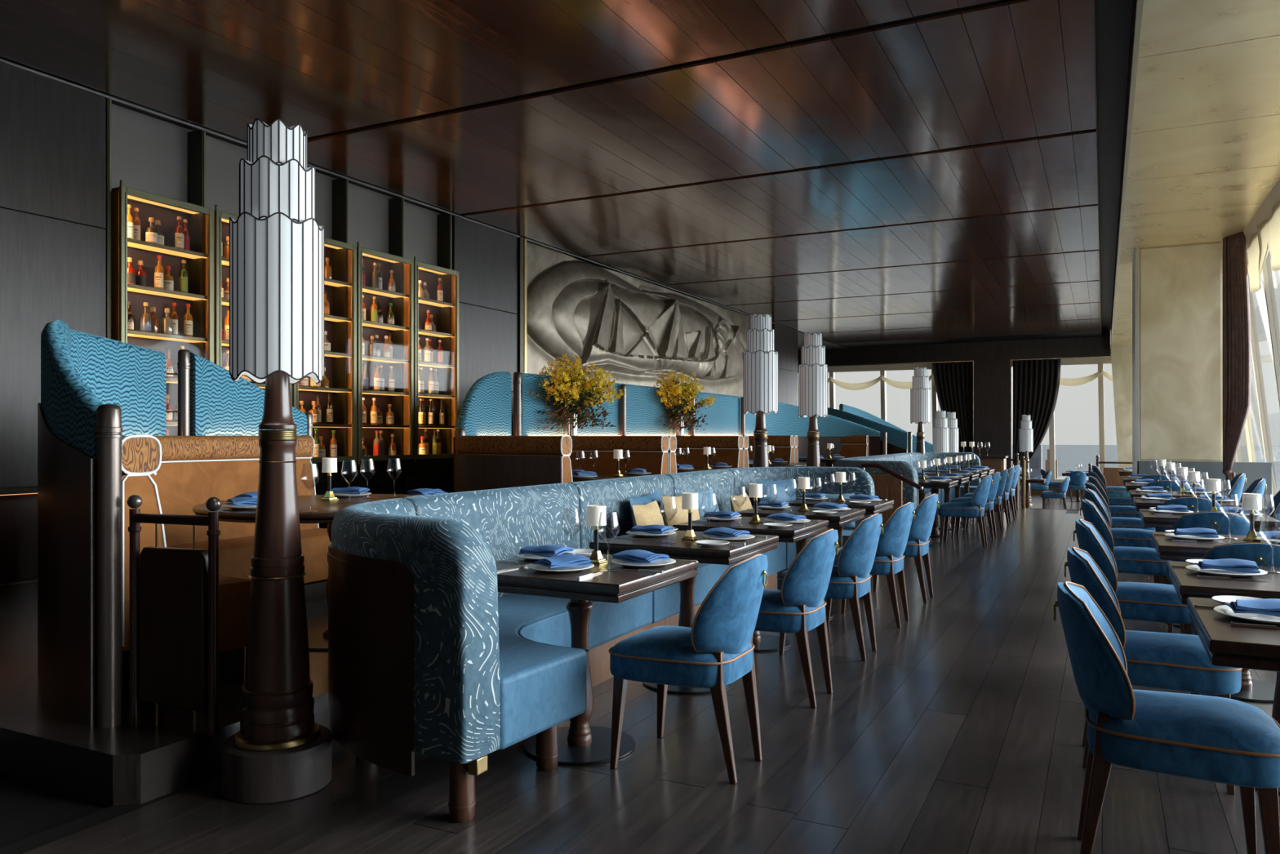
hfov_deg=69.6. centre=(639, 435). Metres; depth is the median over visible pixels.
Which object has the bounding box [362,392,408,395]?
diffuser
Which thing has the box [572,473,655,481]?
round table
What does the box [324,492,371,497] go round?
plate
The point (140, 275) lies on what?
bottle
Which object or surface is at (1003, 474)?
dining chair
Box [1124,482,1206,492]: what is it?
dining table
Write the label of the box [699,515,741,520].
plate
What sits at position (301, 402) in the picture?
bottle
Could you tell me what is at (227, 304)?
diffuser
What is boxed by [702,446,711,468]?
table lamp
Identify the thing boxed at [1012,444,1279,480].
sea
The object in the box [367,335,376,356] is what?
bottle
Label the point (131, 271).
bottle
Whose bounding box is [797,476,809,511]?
table lamp
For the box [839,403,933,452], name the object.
screen
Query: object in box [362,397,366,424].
bottle
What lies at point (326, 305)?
bottle
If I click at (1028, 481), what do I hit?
dining table
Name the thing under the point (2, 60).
trim
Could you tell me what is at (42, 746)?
raised platform
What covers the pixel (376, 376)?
bottle
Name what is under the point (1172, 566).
fork
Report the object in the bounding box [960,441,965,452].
table lamp
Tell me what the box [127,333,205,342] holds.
diffuser
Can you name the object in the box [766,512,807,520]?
napkin
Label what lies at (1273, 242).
curtain
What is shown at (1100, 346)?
ceiling beam
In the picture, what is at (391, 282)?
bottle
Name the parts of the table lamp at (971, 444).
lamp shade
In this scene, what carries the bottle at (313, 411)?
on the shelving unit at (307, 394)
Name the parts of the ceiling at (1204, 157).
panel, panel, panel, panel, panel, panel, panel, panel, panel, panel, panel, panel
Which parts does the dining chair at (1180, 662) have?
ring pull, leg, leg, backrest, seat, leg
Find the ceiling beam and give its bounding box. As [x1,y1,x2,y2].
[798,328,1110,366]
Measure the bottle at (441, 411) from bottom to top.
0.323 m
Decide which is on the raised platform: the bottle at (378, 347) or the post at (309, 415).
the post at (309, 415)
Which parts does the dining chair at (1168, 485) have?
backrest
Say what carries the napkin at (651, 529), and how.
on the plate at (668, 532)
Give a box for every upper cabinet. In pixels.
[111,179,213,435]
[213,204,292,405]
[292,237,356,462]
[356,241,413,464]
[413,256,458,462]
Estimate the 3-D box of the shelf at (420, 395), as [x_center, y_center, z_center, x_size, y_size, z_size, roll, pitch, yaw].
[-2.589,-0.485,11.240,0.225,0.030,0.786,0,0,27]
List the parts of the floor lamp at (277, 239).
lamp shade, edge trim, edge trim, lamp shade, edge trim, lamp shade, edge trim, edge trim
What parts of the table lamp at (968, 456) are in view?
lamp shade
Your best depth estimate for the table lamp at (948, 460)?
12.73 m
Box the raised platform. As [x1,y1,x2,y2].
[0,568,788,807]
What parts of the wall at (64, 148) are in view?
panel, panel, panel, panel, panel, panel, panel, panel, panel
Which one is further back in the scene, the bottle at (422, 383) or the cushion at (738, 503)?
the bottle at (422, 383)
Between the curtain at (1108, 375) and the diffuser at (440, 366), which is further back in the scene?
the curtain at (1108, 375)
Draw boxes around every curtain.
[830,375,881,390]
[881,373,933,388]
[932,361,973,452]
[1013,359,1060,466]
[1059,369,1101,386]
[1101,368,1112,381]
[1222,231,1251,488]
[1247,218,1269,293]
[1267,200,1279,271]
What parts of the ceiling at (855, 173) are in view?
panel, panel, panel, panel, panel, panel, panel, panel, panel, panel, panel, panel, panel, panel, panel, panel, panel, panel, panel, panel, panel, panel, panel, panel, panel, panel, panel, panel, panel, panel, panel, panel, panel, panel, panel, panel, panel, panel, panel, panel, panel, panel, panel, panel, panel, panel, panel, panel, panel, panel, panel, panel, panel, panel, panel, panel, panel, panel, panel, panel, panel, panel, panel, panel, panel, panel, panel, panel, panel, panel, panel, panel, panel, panel, panel, panel, panel, panel, panel, panel, panel, panel, panel, panel, panel, panel, panel, panel, panel, panel, panel, panel, panel, panel, panel, panel, panel, panel, panel, panel, panel, panel, panel, panel, panel, panel, panel, panel, panel, panel, panel, panel, panel, panel, panel, panel, panel, panel, panel, panel, panel, panel, panel, panel, panel, panel, panel, panel, panel, panel, panel, panel, panel, panel, panel, panel, panel, panel, panel, panel, panel, panel, panel, panel, panel, panel, panel, panel, panel, panel, panel, panel, panel, panel, panel, panel, panel, panel, panel, panel, panel, panel, panel, panel, panel, panel, panel, panel, panel, panel, panel, panel, panel, panel, panel, panel, panel, panel, panel, panel, panel, panel, panel, panel, panel, panel, panel, panel, panel, panel, panel, panel, panel, panel, panel, panel, panel, panel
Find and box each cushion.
[497,591,652,749]
[629,489,666,527]
[631,500,664,526]
[652,562,735,622]
[661,495,700,526]
[694,488,719,519]
[730,493,752,511]
[735,528,853,576]
[755,478,795,502]
[821,493,855,527]
[924,485,977,503]
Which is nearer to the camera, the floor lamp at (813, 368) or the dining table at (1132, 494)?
the dining table at (1132, 494)
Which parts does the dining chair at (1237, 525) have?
seat, leg, backrest, ring pull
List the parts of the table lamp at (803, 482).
stem, lamp shade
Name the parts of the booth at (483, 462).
backrest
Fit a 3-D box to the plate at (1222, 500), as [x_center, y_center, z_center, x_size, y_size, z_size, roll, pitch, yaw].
[4.681,0.530,7.495,0.270,0.018,0.270,0,0,27]
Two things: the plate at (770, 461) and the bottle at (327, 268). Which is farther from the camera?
the plate at (770, 461)
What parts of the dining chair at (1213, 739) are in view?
ring pull, leg, backrest, leg, seat, leg, leg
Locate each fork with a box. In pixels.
[496,564,528,572]
[674,559,697,562]
[1171,564,1186,567]
[1194,604,1215,608]
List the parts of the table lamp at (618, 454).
lamp shade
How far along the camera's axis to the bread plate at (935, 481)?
10.63 m
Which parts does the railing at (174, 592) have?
post, brass rod, rail, timber panel, brass rod, post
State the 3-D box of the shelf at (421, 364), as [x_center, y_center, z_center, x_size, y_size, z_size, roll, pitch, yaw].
[-2.589,-0.865,11.240,0.225,0.030,0.786,0,0,27]
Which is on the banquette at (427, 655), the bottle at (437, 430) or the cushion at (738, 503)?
the cushion at (738, 503)
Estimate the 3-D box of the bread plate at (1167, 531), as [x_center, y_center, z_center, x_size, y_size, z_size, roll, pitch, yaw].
[2.948,0.530,4.998,0.170,0.018,0.170,0,0,27]
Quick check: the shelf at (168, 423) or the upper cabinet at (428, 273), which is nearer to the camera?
the shelf at (168, 423)
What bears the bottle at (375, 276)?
on the shelving unit at (365, 329)
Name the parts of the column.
corner trim, gilt panel, dado panel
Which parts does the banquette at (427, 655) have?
moulding, wood panel, panel, panel, panel, panel, panel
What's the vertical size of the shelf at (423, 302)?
0.030 m
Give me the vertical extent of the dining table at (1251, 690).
0.750 m
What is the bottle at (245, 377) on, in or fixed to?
on the upper cabinet at (221, 219)
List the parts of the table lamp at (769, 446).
lamp shade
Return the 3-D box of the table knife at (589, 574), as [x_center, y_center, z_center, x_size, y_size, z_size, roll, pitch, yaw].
[-0.181,0.534,3.562,0.014,0.010,0.236,0,0,25]
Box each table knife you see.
[495,559,531,564]
[577,569,606,578]
[613,535,652,539]
[614,568,662,573]
[692,520,726,523]
[728,541,745,544]
[746,508,777,511]
[1144,499,1161,501]
[1153,512,1180,515]
[1172,538,1222,542]
[1196,574,1271,581]
[1230,622,1279,629]
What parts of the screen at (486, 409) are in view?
fabric panel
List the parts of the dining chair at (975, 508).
leg, leg, seat, leg, backrest, leg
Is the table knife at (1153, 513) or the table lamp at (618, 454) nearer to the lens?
the table knife at (1153, 513)
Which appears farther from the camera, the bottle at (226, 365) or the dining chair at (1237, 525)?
the bottle at (226, 365)
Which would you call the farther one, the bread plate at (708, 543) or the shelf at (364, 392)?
the shelf at (364, 392)
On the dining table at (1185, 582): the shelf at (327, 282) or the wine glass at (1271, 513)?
the wine glass at (1271, 513)
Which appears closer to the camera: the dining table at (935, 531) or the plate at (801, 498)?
the plate at (801, 498)
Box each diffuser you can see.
[127,195,198,213]
[127,241,207,258]
[127,287,205,300]
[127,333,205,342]
[222,260,229,266]
[222,302,229,306]
[231,215,322,228]
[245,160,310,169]
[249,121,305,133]
[298,389,351,392]
[324,244,342,248]
[324,280,351,286]
[324,317,351,321]
[324,354,351,357]
[327,426,351,427]
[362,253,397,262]
[362,288,408,297]
[362,323,408,330]
[362,358,408,363]
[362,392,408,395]
[418,266,447,274]
[418,299,453,306]
[418,331,453,337]
[418,364,454,368]
[418,395,454,398]
[418,427,444,428]
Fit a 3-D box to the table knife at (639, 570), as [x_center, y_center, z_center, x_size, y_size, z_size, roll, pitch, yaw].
[-0.014,0.534,3.664,0.236,0.010,0.014,0,0,30]
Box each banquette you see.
[327,466,875,822]
[834,452,980,510]
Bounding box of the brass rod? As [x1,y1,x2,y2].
[166,373,179,412]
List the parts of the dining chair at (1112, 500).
backrest, seat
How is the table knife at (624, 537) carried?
on the dining table at (729, 553)
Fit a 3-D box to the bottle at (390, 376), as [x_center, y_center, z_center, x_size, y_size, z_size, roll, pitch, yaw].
[-2.877,-0.652,10.639,0.076,0.303,0.078,0,0,-29]
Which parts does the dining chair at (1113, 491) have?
backrest, seat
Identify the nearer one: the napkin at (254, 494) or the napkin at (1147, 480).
the napkin at (254, 494)
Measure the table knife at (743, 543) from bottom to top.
0.010 m
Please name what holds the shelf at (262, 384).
attached to the upper cabinet at (221, 219)
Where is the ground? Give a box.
[1057,476,1279,492]
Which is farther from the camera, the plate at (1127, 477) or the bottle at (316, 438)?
the plate at (1127, 477)
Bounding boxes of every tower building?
[1028,444,1042,478]
[1045,448,1057,479]
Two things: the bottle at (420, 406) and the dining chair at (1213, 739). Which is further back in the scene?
the bottle at (420, 406)
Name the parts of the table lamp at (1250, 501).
stem, lamp shade, trim, trim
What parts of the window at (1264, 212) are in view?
pane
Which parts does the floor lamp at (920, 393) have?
lamp shade, lamp shade, lamp shade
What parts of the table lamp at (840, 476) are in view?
stem, lamp shade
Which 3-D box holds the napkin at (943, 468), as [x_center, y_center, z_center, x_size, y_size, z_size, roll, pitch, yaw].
[4.553,0.501,13.875,0.202,0.042,0.170,0,0,21]
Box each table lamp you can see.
[320,457,338,500]
[586,505,607,564]
[613,449,622,475]
[680,492,698,540]
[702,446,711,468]
[748,483,763,523]
[767,444,771,463]
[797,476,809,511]
[826,443,831,457]
[835,471,845,502]
[919,460,926,480]
[933,458,940,475]
[945,457,951,472]
[955,455,962,470]
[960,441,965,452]
[965,453,971,467]
[968,441,974,453]
[1158,459,1166,475]
[1166,462,1175,480]
[1177,466,1187,493]
[1187,471,1199,497]
[1206,478,1221,511]
[1241,493,1262,541]
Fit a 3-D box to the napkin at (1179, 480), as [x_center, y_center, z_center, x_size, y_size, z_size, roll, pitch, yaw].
[5.935,0.501,10.021,0.202,0.042,0.170,0,0,27]
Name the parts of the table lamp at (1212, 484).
stem, lamp shade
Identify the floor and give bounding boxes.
[0,507,1279,853]
[1008,493,1085,510]
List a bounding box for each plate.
[222,504,256,509]
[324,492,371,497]
[404,494,423,497]
[514,551,575,560]
[526,563,594,573]
[564,548,594,556]
[572,475,597,478]
[611,557,675,567]
[623,471,651,475]
[626,530,675,537]
[676,467,693,470]
[695,539,729,546]
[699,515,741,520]
[702,534,755,541]
[710,465,731,467]
[753,505,790,509]
[763,522,792,528]
[766,519,810,524]
[769,461,787,462]
[795,497,827,500]
[812,510,836,514]
[813,507,851,511]
[848,498,882,502]
[848,501,871,504]
[928,479,951,480]
[930,480,945,482]
[1127,476,1142,478]
[1130,481,1149,484]
[1135,489,1167,493]
[1140,497,1173,500]
[1148,509,1192,514]
[1164,529,1174,533]
[1164,533,1224,540]
[1184,490,1217,493]
[1185,559,1211,564]
[1185,564,1267,577]
[1211,595,1263,604]
[1213,604,1279,624]
[1215,499,1234,502]
[1219,511,1262,516]
[1254,537,1279,544]
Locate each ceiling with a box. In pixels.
[0,0,1101,350]
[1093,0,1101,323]
[1095,0,1132,329]
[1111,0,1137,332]
[1111,0,1279,346]
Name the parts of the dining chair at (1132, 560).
backrest, seat, leg, leg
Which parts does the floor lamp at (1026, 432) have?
lamp shade, lamp shade, lamp shade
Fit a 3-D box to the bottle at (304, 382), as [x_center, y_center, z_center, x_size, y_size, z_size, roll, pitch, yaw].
[-3.492,-0.612,9.528,0.116,0.223,0.118,0,0,-28]
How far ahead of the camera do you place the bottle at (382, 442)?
10.54 m
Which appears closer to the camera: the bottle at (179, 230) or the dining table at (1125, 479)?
the bottle at (179, 230)
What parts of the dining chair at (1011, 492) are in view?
seat, leg, leg, backrest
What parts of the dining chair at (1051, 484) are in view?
backrest, seat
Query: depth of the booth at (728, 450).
11.15 m
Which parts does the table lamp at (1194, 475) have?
stem, lamp shade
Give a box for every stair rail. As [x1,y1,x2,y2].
[861,462,923,506]
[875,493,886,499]
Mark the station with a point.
(998, 463)
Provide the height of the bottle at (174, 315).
0.303 m
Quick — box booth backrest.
[520,372,879,466]
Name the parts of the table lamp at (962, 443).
lamp shade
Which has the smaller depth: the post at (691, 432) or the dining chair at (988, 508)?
the dining chair at (988, 508)
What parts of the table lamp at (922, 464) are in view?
lamp shade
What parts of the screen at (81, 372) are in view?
fabric panel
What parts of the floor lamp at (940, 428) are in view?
lamp shade, lamp shade, lamp shade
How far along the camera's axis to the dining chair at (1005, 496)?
13.29 m
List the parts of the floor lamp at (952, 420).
lamp shade, lamp shade, lamp shade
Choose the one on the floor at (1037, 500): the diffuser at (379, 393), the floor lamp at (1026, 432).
the floor lamp at (1026, 432)
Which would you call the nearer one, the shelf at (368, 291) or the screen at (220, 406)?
the screen at (220, 406)
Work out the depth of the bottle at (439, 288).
11.39 m
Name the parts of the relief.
edge frame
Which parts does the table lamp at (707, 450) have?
lamp shade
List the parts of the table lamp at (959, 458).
lamp shade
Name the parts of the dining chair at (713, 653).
leg, leg, seat, leg, backrest, leg, ring pull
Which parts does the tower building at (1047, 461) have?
crown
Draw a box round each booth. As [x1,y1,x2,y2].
[121,434,329,706]
[454,435,669,492]
[667,435,743,473]
[729,435,868,462]
[742,435,794,467]
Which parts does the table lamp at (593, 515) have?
stem, lamp shade, trim, trim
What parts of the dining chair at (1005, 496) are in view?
seat, leg, leg, backrest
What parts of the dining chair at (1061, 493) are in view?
leg, seat, leg, backrest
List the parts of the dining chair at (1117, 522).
backrest, seat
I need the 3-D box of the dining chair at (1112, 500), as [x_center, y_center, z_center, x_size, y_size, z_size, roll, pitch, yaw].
[5.997,0.872,11.613,0.600,0.836,0.478,0,0,25]
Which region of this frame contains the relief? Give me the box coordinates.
[525,237,772,396]
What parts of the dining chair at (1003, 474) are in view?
leg, leg, seat, leg, leg, backrest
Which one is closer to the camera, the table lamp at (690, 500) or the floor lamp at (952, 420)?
the table lamp at (690, 500)
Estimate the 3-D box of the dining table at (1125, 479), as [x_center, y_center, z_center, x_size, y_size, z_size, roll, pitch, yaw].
[6.423,0.915,11.432,0.760,0.750,0.732,0,0,27]
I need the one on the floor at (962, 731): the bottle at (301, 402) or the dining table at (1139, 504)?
the dining table at (1139, 504)
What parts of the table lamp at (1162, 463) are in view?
lamp shade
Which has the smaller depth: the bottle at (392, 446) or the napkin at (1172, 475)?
the bottle at (392, 446)
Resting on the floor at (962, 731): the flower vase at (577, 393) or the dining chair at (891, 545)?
the dining chair at (891, 545)
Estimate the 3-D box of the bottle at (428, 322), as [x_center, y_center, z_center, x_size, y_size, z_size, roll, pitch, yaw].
[-2.584,-1.397,11.222,0.090,0.263,0.090,0,0,-26]
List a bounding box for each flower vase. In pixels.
[511,353,625,435]
[653,370,716,435]
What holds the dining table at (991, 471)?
on the floor at (962, 731)
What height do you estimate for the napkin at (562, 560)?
0.042 m
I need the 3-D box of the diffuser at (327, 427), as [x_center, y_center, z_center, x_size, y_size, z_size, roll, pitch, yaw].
[-3.371,-0.087,9.630,0.156,0.003,0.806,0,0,27]
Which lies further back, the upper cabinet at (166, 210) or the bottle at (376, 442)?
the bottle at (376, 442)
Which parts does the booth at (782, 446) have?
backrest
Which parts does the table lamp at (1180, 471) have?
stem, lamp shade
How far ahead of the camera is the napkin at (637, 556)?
3.79 m
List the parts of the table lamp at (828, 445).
lamp shade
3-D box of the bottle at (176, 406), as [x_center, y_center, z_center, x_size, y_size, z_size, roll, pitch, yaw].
[-4.130,-0.252,8.264,0.090,0.263,0.090,0,0,-13]
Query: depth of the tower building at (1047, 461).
386.73 m
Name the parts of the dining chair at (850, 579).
leg, seat, leg, backrest, leg, ring pull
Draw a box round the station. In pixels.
[977,455,1008,510]
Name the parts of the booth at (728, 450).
backrest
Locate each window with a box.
[827,363,937,439]
[1012,354,1111,482]
[1234,177,1279,498]
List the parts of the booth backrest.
fabric panel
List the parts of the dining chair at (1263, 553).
seat, backrest, ring pull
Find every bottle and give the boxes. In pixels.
[127,204,133,239]
[127,257,135,284]
[127,300,134,330]
[133,207,141,240]
[135,260,146,286]
[139,302,151,332]
[145,217,157,244]
[150,306,159,333]
[154,255,164,288]
[155,220,164,244]
[160,307,173,334]
[164,265,173,290]
[165,348,173,377]
[166,394,173,422]
[168,302,178,335]
[174,216,183,248]
[174,395,177,422]
[177,346,184,377]
[178,259,188,293]
[182,219,190,250]
[183,303,192,336]
[222,235,229,257]
[222,283,223,297]
[222,328,224,340]
[223,278,229,299]
[223,350,229,370]
[224,307,229,340]
[240,375,251,382]
[298,400,306,412]
[301,377,308,386]
[308,377,320,386]
[308,400,318,423]
[312,428,319,457]
[315,395,321,423]
[318,436,325,457]
[320,367,329,387]
[324,257,332,279]
[324,290,329,315]
[324,330,330,351]
[325,393,333,423]
[329,430,337,457]
[362,259,364,285]
[362,294,365,320]
[362,337,364,355]
[362,364,368,390]
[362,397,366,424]
[362,437,368,456]
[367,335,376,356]
[370,296,377,322]
[370,397,377,424]
[371,262,378,288]
[373,364,380,391]
[373,431,380,455]
[374,334,380,356]
[376,404,382,424]
[377,262,382,288]
[377,301,382,323]
[378,431,384,455]
[379,364,384,391]
[382,335,390,358]
[385,404,394,424]
[386,302,394,324]
[387,270,395,292]
[387,333,392,358]
[387,365,394,391]
[388,434,396,455]
[418,280,424,297]
[418,337,421,361]
[418,373,420,393]
[418,398,423,425]
[418,435,426,454]
[419,367,424,393]
[422,282,429,298]
[422,399,425,425]
[423,429,428,453]
[424,310,431,330]
[424,337,430,362]
[427,368,434,394]
[427,399,433,425]
[428,338,433,362]
[429,314,435,331]
[431,399,435,425]
[431,429,437,453]
[433,368,438,394]
[436,278,443,301]
[436,339,442,364]
[436,429,440,453]
[438,400,444,425]
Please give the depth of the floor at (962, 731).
3.44 m
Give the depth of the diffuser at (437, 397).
11.31 m
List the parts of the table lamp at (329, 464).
lamp shade, stem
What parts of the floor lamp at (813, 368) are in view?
lamp shade, lamp shade, edge trim, lamp shade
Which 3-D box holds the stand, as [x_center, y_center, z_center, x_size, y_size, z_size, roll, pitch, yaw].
[7.867,0.910,15.156,0.420,0.760,0.250,0,0,27]
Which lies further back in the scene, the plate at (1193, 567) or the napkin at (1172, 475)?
the napkin at (1172, 475)
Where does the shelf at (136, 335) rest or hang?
attached to the upper cabinet at (166, 210)
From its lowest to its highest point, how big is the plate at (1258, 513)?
0.018 m
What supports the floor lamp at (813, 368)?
on the raised platform
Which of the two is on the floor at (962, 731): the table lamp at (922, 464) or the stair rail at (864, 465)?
the stair rail at (864, 465)
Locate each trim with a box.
[0,57,799,332]
[0,486,37,494]
[0,493,37,495]
[827,355,1110,467]
[1019,507,1079,510]
[1110,0,1143,347]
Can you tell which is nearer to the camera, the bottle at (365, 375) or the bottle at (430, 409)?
the bottle at (365, 375)
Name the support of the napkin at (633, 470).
on the plate at (628, 473)
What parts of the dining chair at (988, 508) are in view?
leg, leg, seat, leg, leg, backrest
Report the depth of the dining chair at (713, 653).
3.46 m
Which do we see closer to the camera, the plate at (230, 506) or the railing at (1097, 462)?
the plate at (230, 506)
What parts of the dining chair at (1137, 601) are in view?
ring pull, backrest, seat, leg, leg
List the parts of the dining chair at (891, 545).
leg, leg, seat, leg, backrest, leg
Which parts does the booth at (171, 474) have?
backrest, seat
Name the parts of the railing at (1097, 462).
post, post, rail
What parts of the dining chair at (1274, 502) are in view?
backrest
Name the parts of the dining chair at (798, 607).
seat, leg, backrest, leg, ring pull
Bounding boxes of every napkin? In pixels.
[225,497,257,506]
[233,491,257,497]
[331,486,369,494]
[405,488,448,495]
[519,544,574,557]
[532,554,592,568]
[571,469,584,473]
[572,471,596,475]
[612,549,670,563]
[628,467,646,472]
[630,524,674,533]
[676,464,693,468]
[702,527,751,537]
[703,511,740,518]
[712,462,727,466]
[757,500,788,506]
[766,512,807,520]
[771,457,783,461]
[798,454,806,457]
[799,493,826,498]
[813,502,848,509]
[848,493,879,499]
[917,471,925,475]
[924,469,936,472]
[928,475,949,479]
[934,466,948,470]
[942,472,961,475]
[945,465,958,467]
[953,470,971,473]
[964,467,980,471]
[973,465,987,468]
[1129,473,1147,476]
[1133,478,1154,482]
[1138,485,1164,491]
[1144,493,1173,498]
[1153,504,1188,511]
[1166,474,1185,477]
[1170,527,1218,537]
[1175,479,1196,484]
[1187,487,1208,492]
[1194,558,1260,573]
[1200,493,1229,500]
[1221,506,1257,514]
[1225,598,1279,617]
[1262,530,1279,540]
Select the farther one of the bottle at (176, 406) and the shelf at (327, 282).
the shelf at (327, 282)
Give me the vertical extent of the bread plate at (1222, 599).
0.018 m
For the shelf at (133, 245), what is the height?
0.030 m
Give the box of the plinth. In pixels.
[221,724,332,804]
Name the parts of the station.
door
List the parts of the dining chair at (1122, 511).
backrest, seat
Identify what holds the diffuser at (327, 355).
attached to the shelving unit at (307, 394)
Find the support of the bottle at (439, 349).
in the upper cabinet at (428, 273)
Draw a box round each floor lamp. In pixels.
[229,118,324,751]
[742,312,777,466]
[798,332,827,466]
[910,366,930,453]
[933,410,949,505]
[946,411,959,452]
[1019,414,1033,504]
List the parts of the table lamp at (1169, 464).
lamp shade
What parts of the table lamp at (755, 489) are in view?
lamp shade, stem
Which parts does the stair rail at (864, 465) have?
rail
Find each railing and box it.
[126,494,221,737]
[1006,453,1025,508]
[1088,455,1132,476]
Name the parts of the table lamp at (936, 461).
lamp shade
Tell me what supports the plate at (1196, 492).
on the dining table at (1132, 494)
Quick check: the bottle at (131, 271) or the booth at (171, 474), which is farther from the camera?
the bottle at (131, 271)
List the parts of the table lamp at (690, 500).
lamp shade, stem, trim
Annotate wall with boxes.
[0,62,798,586]
[869,474,902,525]
[973,359,1012,469]
[1014,482,1086,494]
[1110,345,1132,467]
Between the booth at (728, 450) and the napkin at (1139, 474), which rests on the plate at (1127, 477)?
the napkin at (1139, 474)
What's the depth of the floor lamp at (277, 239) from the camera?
3.31 m
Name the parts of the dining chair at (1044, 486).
seat, backrest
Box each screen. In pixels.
[37,320,166,726]
[190,351,306,435]
[453,371,511,492]
[827,407,907,454]
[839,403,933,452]
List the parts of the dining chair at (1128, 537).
backrest, seat, leg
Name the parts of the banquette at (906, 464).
panel, panel, panel, panel, panel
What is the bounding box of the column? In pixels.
[1132,242,1271,513]
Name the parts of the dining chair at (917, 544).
leg, seat, leg, backrest, leg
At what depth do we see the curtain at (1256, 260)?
10.67 m
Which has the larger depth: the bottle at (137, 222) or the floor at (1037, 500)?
the floor at (1037, 500)
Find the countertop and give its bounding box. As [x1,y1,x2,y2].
[977,455,1008,458]
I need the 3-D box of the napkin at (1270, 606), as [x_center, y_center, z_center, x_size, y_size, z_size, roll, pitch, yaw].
[1.849,0.501,2.703,0.202,0.042,0.170,0,0,21]
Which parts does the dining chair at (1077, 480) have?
leg, seat, backrest, leg, leg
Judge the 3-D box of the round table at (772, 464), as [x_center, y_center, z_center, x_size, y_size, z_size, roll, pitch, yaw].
[1.667,0.745,12.092,1.200,0.750,1.200,0,0,27]
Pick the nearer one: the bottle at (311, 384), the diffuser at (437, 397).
the bottle at (311, 384)
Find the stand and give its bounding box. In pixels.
[1103,466,1127,497]
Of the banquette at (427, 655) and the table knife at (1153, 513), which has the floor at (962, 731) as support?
the banquette at (427, 655)
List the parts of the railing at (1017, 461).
post, brass rod, post, brass rod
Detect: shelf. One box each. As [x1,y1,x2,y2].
[127,237,207,258]
[127,283,207,300]
[127,329,207,342]
[166,377,177,382]
[166,421,177,425]
[222,257,229,266]
[222,297,229,306]
[222,339,229,346]
[252,382,265,386]
[298,386,351,391]
[312,423,351,426]
[324,277,351,286]
[324,314,351,321]
[324,351,351,357]
[362,285,408,297]
[362,320,408,329]
[362,355,408,363]
[362,390,408,395]
[362,424,408,427]
[418,297,454,306]
[418,328,454,337]
[418,361,454,368]
[418,393,454,397]
[418,425,454,428]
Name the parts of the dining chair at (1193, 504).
leg, backrest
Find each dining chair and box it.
[608,553,768,783]
[751,528,839,707]
[776,512,883,661]
[826,502,915,627]
[860,493,939,603]
[937,474,992,547]
[949,471,1000,539]
[961,468,1008,531]
[970,466,1015,524]
[984,464,1021,519]
[1030,471,1052,503]
[1040,469,1062,499]
[1040,476,1070,509]
[1053,581,1279,853]
[1064,546,1242,794]
[1067,471,1086,503]
[1073,519,1193,694]
[1080,498,1171,625]
[1083,488,1156,583]
[1085,482,1155,575]
[1087,475,1140,518]
[1089,471,1133,506]
[1091,464,1129,497]
[1139,480,1188,515]
[1140,474,1176,481]
[1154,497,1222,583]
[1164,511,1257,631]
[1190,542,1279,694]
[1223,472,1246,501]
[1240,478,1266,511]
[1255,490,1279,532]
[1256,532,1263,536]
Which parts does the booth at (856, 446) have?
backrest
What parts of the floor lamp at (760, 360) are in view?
edge trim, lamp shade, edge trim, edge trim, lamp shade, lamp shade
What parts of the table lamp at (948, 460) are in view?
lamp shade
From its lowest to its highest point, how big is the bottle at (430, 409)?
0.323 m
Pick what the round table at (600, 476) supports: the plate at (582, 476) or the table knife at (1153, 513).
the plate at (582, 476)
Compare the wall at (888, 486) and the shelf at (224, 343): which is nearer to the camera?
the shelf at (224, 343)
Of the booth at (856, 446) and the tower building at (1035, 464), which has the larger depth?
the tower building at (1035, 464)
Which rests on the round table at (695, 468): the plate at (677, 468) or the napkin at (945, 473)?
the plate at (677, 468)
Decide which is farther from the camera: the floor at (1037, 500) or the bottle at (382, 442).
the floor at (1037, 500)
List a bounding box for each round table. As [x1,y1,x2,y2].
[192,493,407,650]
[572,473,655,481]
[676,466,737,472]
[748,462,806,466]
[798,457,843,466]
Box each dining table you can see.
[495,554,697,764]
[589,530,778,693]
[672,516,828,651]
[737,506,865,617]
[785,497,893,548]
[918,475,969,537]
[918,479,958,546]
[924,472,978,529]
[937,470,986,523]
[947,468,994,517]
[1019,478,1046,507]
[1062,471,1088,502]
[1118,469,1132,475]
[1122,476,1188,484]
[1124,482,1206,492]
[1128,489,1228,502]
[1133,497,1242,511]
[1139,509,1279,626]
[1151,531,1277,702]
[1167,560,1279,795]
[1186,596,1279,671]
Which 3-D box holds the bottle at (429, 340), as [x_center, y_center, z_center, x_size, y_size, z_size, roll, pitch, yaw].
[-2.585,-1.032,11.330,0.076,0.303,0.077,0,0,-14]
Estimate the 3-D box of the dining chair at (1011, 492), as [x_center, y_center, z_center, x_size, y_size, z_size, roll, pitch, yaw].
[5.643,0.872,14.422,0.600,0.836,0.478,0,0,28]
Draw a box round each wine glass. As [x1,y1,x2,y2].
[300,466,318,511]
[560,507,582,540]
[597,511,619,570]
[732,487,746,525]
[1259,513,1279,573]
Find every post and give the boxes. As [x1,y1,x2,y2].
[95,404,123,728]
[177,349,191,435]
[303,412,313,463]
[455,427,465,453]
[512,372,522,435]
[619,384,626,435]
[689,398,694,435]
[740,396,745,435]
[882,431,887,454]
[907,431,912,453]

